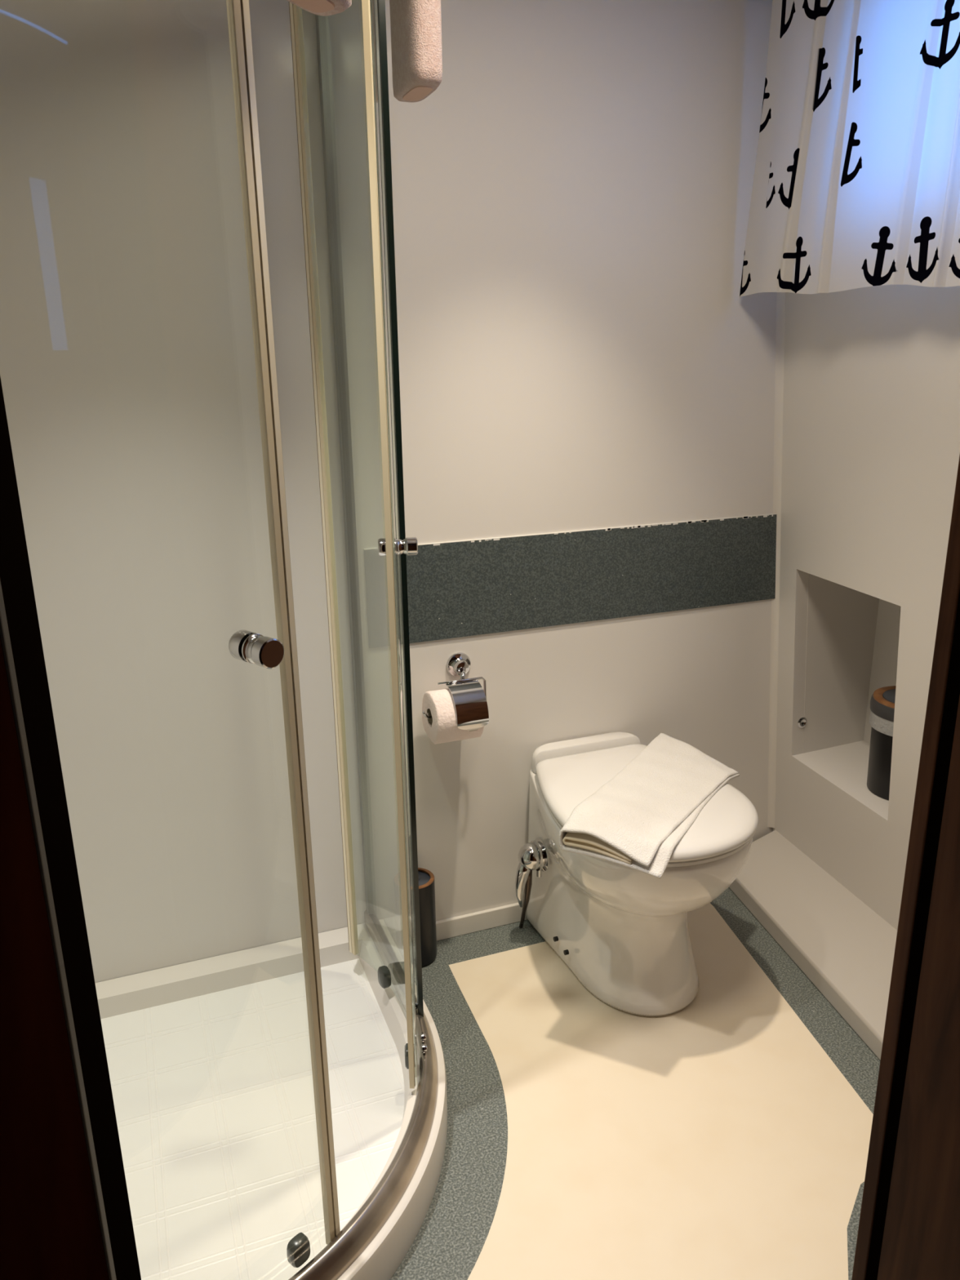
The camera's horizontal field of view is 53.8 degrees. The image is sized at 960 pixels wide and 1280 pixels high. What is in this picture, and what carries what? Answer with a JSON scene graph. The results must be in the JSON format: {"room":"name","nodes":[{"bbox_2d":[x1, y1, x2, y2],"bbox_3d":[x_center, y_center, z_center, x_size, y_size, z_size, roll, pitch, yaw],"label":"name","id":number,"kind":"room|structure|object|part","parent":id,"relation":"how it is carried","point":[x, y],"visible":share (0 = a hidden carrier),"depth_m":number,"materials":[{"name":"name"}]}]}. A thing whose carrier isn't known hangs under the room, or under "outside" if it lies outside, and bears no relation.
{"room":"bathroom","nodes":[
{"label":"bathroom","id":0,"kind":"room"},
{"bbox_2d":[0,0,776,982],"bbox_3d":[-0.067,-0.269,1.919,2.270,2.060,0.050,-7,18,-20],"label":"wall","id":1,"kind":"structure","parent":0,"point":[580,348],"depth_m":1.80,"materials":[{"name":"white paint"}]},
{"bbox_2d":[422,652,488,731],"bbox_3d":[-0.055,0.108,1.932,0.145,0.126,0.134,-7,18,-20],"label":"toilet roll holder","id":2,"kind":"object","parent":1,"relation":"attached to","point":[469,698],"visible":0.98,"depth_m":1.90,"materials":[{"name":"silver metal"}]},
{"bbox_2d":[422,688,484,744],"bbox_3d":[-0.055,0.151,1.936,0.105,0.108,0.108,-7,18,-20],"label":"toilet roll","id":3,"kind":"object","parent":2,"relation":"hanging from","point":[439,704],"visible":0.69,"depth_m":1.89,"materials":[{"name":"white paper"}]},
{"bbox_3d":[-0.062,0.108,1.944,0.146,0.085,0.058,-9,19,-24],"label":"arm","id":4,"kind":"part","parent":2,"relation":"part of","materials":[{"name":"silver metal"}]},
{"bbox_2d":[389,902,528,945],"bbox_3d":[0.207,0.623,2.260,0.896,0.047,0.010,-7,18,-20],"label":"baseboard","id":5,"kind":"structure","parent":1,"relation":"attached to","point":[486,919],"depth_m":2.18,"materials":[{"name":"white"}]},
{"bbox_2d":[515,837,549,928],"bbox_3d":[0.103,0.558,2.112,0.064,0.256,0.106,-7,18,-20],"label":"hand spray","id":6,"kind":"object","parent":1,"relation":"attached to","point":[533,855],"visible":1,"depth_m":2.06,"materials":[{"name":"silver metal"}]},
{"bbox_3d":[0.098,0.537,2.086,0.042,0.122,0.030,-7,18,-20],"label":"lever","id":7,"kind":"part","parent":6,"relation":"part of","materials":[{"name":"silver metal"}]},
{"bbox_2d":[364,513,777,648],"bbox_3d":[0.238,-0.139,2.049,0.992,0.203,0.005,-7,18,-20],"label":"trim","id":8,"kind":"structure","parent":1,"relation":"attached to","point":[459,588],"depth_m":2.03,"materials":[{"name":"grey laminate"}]},
{"bbox_2d":[767,292,785,827],"bbox_3d":[0.673,-0.422,2.130,0.160,1.910,0.025,-7,18,-20],"label":"trim","id":9,"kind":"structure","parent":1,"relation":"attached to","point":[780,296],"depth_m":2.20,"materials":[{"name":"white"}]},
{"bbox_2d":[390,887,879,1279],"bbox_3d":[0.143,0.900,1.519,2.120,0.051,1.540,-7,18,-20],"label":"floor","id":10,"kind":"structure","parent":0,"point":[726,1135],"depth_m":1.64,"materials":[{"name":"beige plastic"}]},
{"bbox_2d":[94,919,447,1279],"bbox_3d":[-0.475,0.829,1.556,0.905,0.082,0.894,-7,18,-20],"label":"shower tray","id":11,"kind":"object","parent":10,"relation":"on","point":[209,1059],"visible":0.77,"depth_m":1.64,"materials":[{"name":"white"}]},
{"bbox_2d":[226,0,438,1279],"bbox_3d":[-0.327,-0.063,1.208,0.420,1.822,1.253,7,18,24],"label":"shower enclosure","id":12,"kind":"object","parent":11,"relation":"on","point":[344,1246],"visible":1,"depth_m":1.36,"materials":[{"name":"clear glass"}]},
{"bbox_3d":[-0.243,0.010,1.026,0.058,0.034,0.034,13,22,39],"label":"knob","id":13,"kind":"part","parent":12,"relation":"part of","materials":[{"name":"silver metal"}]},
{"bbox_2d":[286,0,351,16],"bbox_3d":[-0.184,-0.762,0.823,0.106,0.371,0.095,10,20,32],"label":"bath towel","id":14,"kind":"object","parent":12,"relation":"hanging from","point":[319,7],"visible":1,"depth_m":0.88,"materials":[{"name":"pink fabric"}]},
{"bbox_3d":[-0.314,0.793,1.468,0.420,0.033,1.253,7,18,24],"label":"rail","id":15,"kind":"part","parent":12,"relation":"part of","materials":[{"name":"silver metal"}]},
{"bbox_3d":[-0.179,-0.159,1.521,0.049,1.785,0.404,-7,18,-20],"label":"sliding door","id":16,"kind":"part","parent":12,"relation":"part of","materials":[{"name":"clear glass"}]},
{"bbox_3d":[-0.123,-0.140,1.419,0.058,0.028,0.028,-3,17,-8],"label":"knob","id":17,"kind":"part","parent":12,"relation":"part of","materials":[{"name":"silver metal"}]},
{"bbox_2d":[389,0,442,102],"bbox_3d":[-0.132,-0.951,1.339,0.130,0.312,0.130,-7,18,-20],"label":"bath towel","id":18,"kind":"object","parent":12,"relation":"hanging from","point":[415,25],"visible":1,"depth_m":1.34,"materials":[{"name":"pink fabric"}]},
{"bbox_2d":[393,835,436,967],"bbox_3d":[-0.141,0.559,2.054,0.088,0.299,0.088,-7,18,-20],"label":"toilet brush holder","id":19,"kind":"object","parent":10,"relation":"on","point":[426,877],"visible":0.62,"depth_m":2.04,"materials":[{"name":"black plastic"}]},
{"bbox_3d":[-0.145,0.468,2.026,0.016,0.108,0.016,-7,18,-20],"label":"brush handle","id":20,"kind":"part","parent":19,"relation":"part of","materials":[{"name":"black plastic"}]},
{"bbox_2d":[526,732,758,1016],"bbox_3d":[0.324,0.500,1.984,0.390,0.440,0.516,-7,18,-20],"label":"toilet","id":21,"kind":"object","parent":10,"relation":"on","point":[623,931],"visible":0.75,"depth_m":1.90,"materials":[{"name":"white ceramic"}]},
{"bbox_3d":[0.329,0.316,1.906,0.390,0.030,0.472,-7,18,-20],"label":"lid","id":22,"kind":"part","parent":21,"relation":"part of","materials":[{"name":"white plastic"}]},
{"bbox_3d":[0.328,0.336,1.915,0.382,0.009,0.467,-7,18,-20],"label":"seat","id":23,"kind":"part","parent":21,"relation":"part of","materials":[{"name":"white plastic"}]},
{"bbox_2d":[558,733,739,879],"bbox_3d":[0.365,0.306,1.891,0.207,0.073,0.526,9,19,29],"label":"towel","id":24,"kind":"object","parent":21,"relation":"on","point":[636,820],"visible":1,"depth_m":1.78,"materials":[{"name":"white fabric"}]},
{"bbox_2d":[772,284,959,929],"bbox_3d":[0.980,-0.180,1.576,0.384,2.060,1.361,-5,17,-15],"label":"wall","id":25,"kind":"structure","parent":0,"point":[871,446],"depth_m":1.95,"materials":[{"name":"white paint"}]},
{"bbox_2d":[797,717,807,728],"bbox_3d":[0.776,0.199,2.279,0.027,0.027,0.006,-7,18,-20],"label":"cap","id":26,"kind":"object","parent":25,"relation":"attached to","point":[802,722],"visible":1,"depth_m":2.28,"materials":[{"name":"silver metal"}]},
{"bbox_2d":[728,830,897,1059],"bbox_3d":[0.828,0.723,1.816,0.261,0.097,1.306,-5,17,-15],"label":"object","id":27,"kind":"structure","parent":25,"relation":"attached to","point":[842,945],"depth_m":2.06,"materials":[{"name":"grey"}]},
{"bbox_2d":[866,685,896,799],"bbox_3d":[0.935,0.229,2.076,0.164,0.221,0.164,-7,18,-20],"label":"canister","id":28,"kind":"object","parent":25,"relation":"in","point":[882,700],"visible":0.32,"depth_m":2.05,"materials":[{"name":"black plastic"}]},
{"bbox_3d":[0.934,0.127,2.046,0.118,0.008,0.118,-7,18,-20],"label":"lid","id":29,"kind":"part","parent":28,"relation":"part of","materials":[{"name":"grey metal"}]},
{"bbox_3d":[0.297,0.286,0.092,1.890,2.050,1.040,-7,18,-20],"label":"wall","id":30,"kind":"structure","parent":0,"visible":0},
{"bbox_2d":[0,377,959,1279],"bbox_3d":[0.143,0.165,0.396,0.677,2.010,0.480,-7,18,-20],"label":"door frame","id":31,"kind":"structure","parent":30,"relation":"in","point":[65,1214],"depth_m":0.44,"materials":[{"name":"black wood"}]},
{"bbox_3d":[0.694,-1.114,1.389,0.012,0.012,0.988,-7,18,-20],"label":"curtain rod","id":32,"kind":"object","parent":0,"visible":0},
{"bbox_2d":[739,0,959,297],"bbox_3d":[0.694,-0.844,1.493,0.028,0.563,0.911,-7,18,-20],"label":"curtain","id":33,"kind":"object","parent":32,"relation":"hanging from","point":[856,183],"visible":1,"depth_m":1.62,"materials":[{"name":"fabric"}]}
]}

